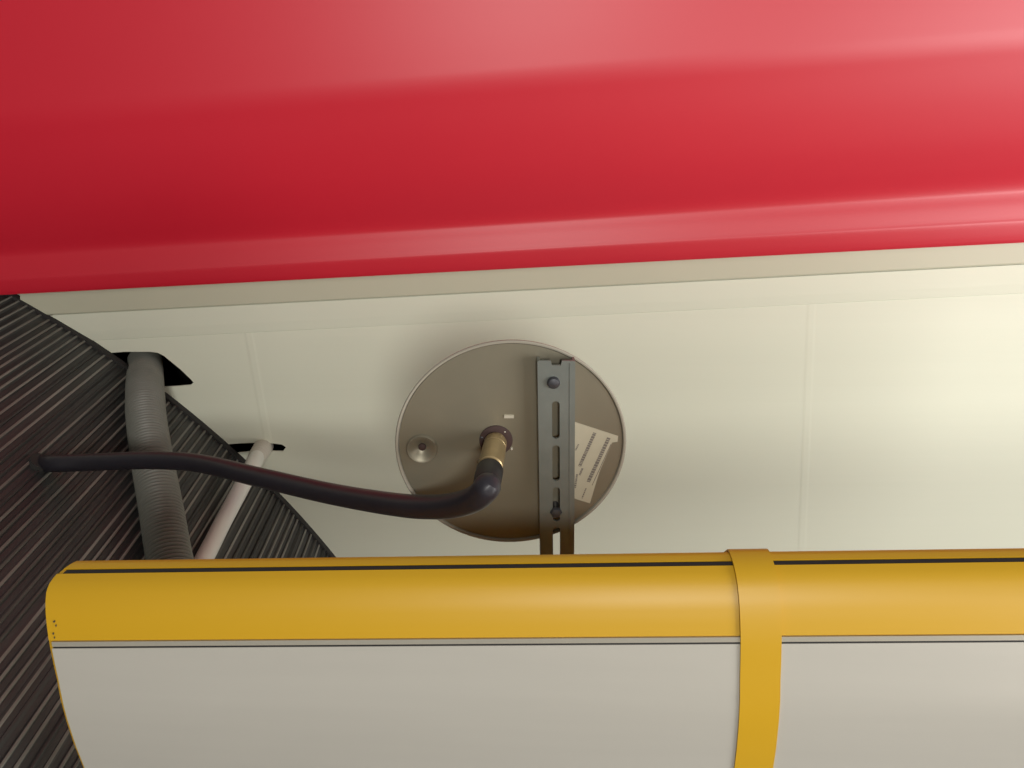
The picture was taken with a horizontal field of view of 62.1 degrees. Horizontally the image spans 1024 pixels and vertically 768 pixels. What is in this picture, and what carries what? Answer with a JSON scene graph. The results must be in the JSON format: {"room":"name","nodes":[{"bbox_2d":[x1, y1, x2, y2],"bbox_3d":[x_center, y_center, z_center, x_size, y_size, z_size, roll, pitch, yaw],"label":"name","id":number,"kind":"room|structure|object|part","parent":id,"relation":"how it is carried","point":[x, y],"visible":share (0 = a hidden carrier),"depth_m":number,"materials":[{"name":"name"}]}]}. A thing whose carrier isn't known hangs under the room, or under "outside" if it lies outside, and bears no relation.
{"room":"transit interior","nodes":[
{"label":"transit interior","id":0,"kind":"room"},
{"bbox_2d":[113,352,285,451],"bbox_3d":[0.417,0.154,1.541,4.300,0.337,3.400,0,-69,-1],"label":"hole","id":1,"kind":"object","parent":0,"point":[173,376],"depth_m":1.59,"materials":[{"name":"black"}]},
{"bbox_2d":[18,264,1023,556],"bbox_3d":[0.421,0.215,1.383,4.300,0.002,3.400,0,-69,-1],"label":"wall","id":2,"kind":"structure","parent":0,"point":[917,427],"depth_m":1.31,"materials":[{"name":"white paint"}]},
{"bbox_2d":[244,332,271,440],"bbox_3d":[-0.382,-0.004,1.275,0.014,0.001,0.198,-4,-69,0],"label":"trim","id":3,"kind":"structure","parent":2,"relation":"attached to","point":[249,337],"depth_m":1.28,"materials":[{"name":"white paint"}]},
{"bbox_2d":[0,0,1023,294],"bbox_3d":[0.383,-0.437,1.041,2.308,0.158,0.552,-3,-69,0],"label":"panel","id":4,"kind":"object","parent":2,"relation":"attached to","point":[144,143],"visible":1,"depth_m":1.02,"materials":[{"name":"red paint"}]},
{"bbox_2d":[20,243,1023,314],"bbox_3d":[0.361,-0.188,1.218,2.152,0.010,0.075,-3,-69,0],"label":"trim","id":5,"kind":"structure","parent":2,"relation":"attached to","point":[324,289],"depth_m":1.22,"materials":[{"name":"white paint"}]},
{"bbox_2d":[52,265,1023,340],"bbox_3d":[0.378,-0.135,1.241,2.157,0.006,0.046,-3,-69,0],"label":"trim","id":6,"kind":"structure","parent":2,"relation":"attached to","point":[1009,279],"depth_m":1.24,"materials":[{"name":"white paint"}]},
{"bbox_2d":[798,304,816,550],"bbox_3d":[0.483,0.307,1.418,0.014,0.001,0.928,-5,-69,1],"label":"trim","id":7,"kind":"structure","parent":2,"relation":"attached to","point":[811,308],"depth_m":1.32,"materials":[{"name":"white paint"}]},
{"bbox_3d":[0.039,1.053,-1.335,6.400,0.050,5.800,0,-69,-1],"label":"floor","id":8,"kind":"structure","parent":0,"visible":0},
{"bbox_2d":[0,294,335,767],"bbox_3d":[-1.474,1.483,0.321,2.848,2.799,2.848,38,-74,-15],"label":"corrugated panel","id":9,"kind":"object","parent":8,"relation":"on","point":[62,391],"depth_m":1.03,"materials":[{"name":"black metal"}]},
{"bbox_2d":[125,352,193,559],"bbox_3d":[-0.457,0.111,1.123,0.298,0.500,0.084,36,-74,-14],"label":"conduit","id":10,"kind":"object","parent":9,"relation":"attached to","point":[163,524],"visible":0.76,"depth_m":1.07,"materials":[{"name":"grey plastic"}]},
{"bbox_2d":[194,440,273,558],"bbox_3d":[-0.387,0.178,1.140,0.032,0.472,0.057,21,-71,-9],"label":"pipe","id":11,"kind":"object","parent":9,"relation":"attached to","point":[261,450],"visible":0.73,"depth_m":1.16,"materials":[{"name":"white plastic"}]},
{"bbox_2d":[27,432,506,519],"bbox_3d":[-0.279,0.100,0.823,0.574,0.373,0.064,-14,-69,4],"label":"coaxial cable","id":12,"kind":"object","parent":9,"relation":"attached to","point":[486,486],"visible":1,"depth_m":0.80,"materials":[{"name":"black rubber"}]},
{"bbox_2d":[45,548,1023,767],"bbox_3d":[0.311,0.225,0.667,1.285,0.266,0.279,-3,-69,0],"label":"box","id":13,"kind":"object","parent":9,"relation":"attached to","point":[730,658],"visible":1,"depth_m":0.59,"materials":[{"name":"yellow metal"}]},
{"bbox_3d":[0.310,0.142,0.564,1.279,0.118,0.040,-3,-69,0],"label":"panel","id":14,"kind":"part","parent":13,"relation":"part of","materials":[{"name":"yellow metal"}]},
{"bbox_3d":[0.317,0.271,0.614,1.279,0.133,0.226,-3,-69,0],"label":"panel","id":15,"kind":"part","parent":13,"relation":"part of","materials":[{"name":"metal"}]},
{"bbox_2d":[537,357,574,554],"bbox_3d":[0.038,0.077,0.721,0.030,0.029,0.216,-2,-69,-1],"label":"channel","id":16,"kind":"object","parent":13,"relation":"attached to","point":[555,382],"visible":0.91,"depth_m":0.71,"materials":[{"name":"metal"}]},
{"bbox_2d":[395,340,625,541],"bbox_3d":[-0.001,0.048,0.730,0.195,0.046,0.194,0,-69,-1],"label":"antenna","id":17,"kind":"object","parent":16,"relation":"attached to","point":[475,392],"visible":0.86,"depth_m":0.71,"materials":[{"name":"beige metal"}]}
]}

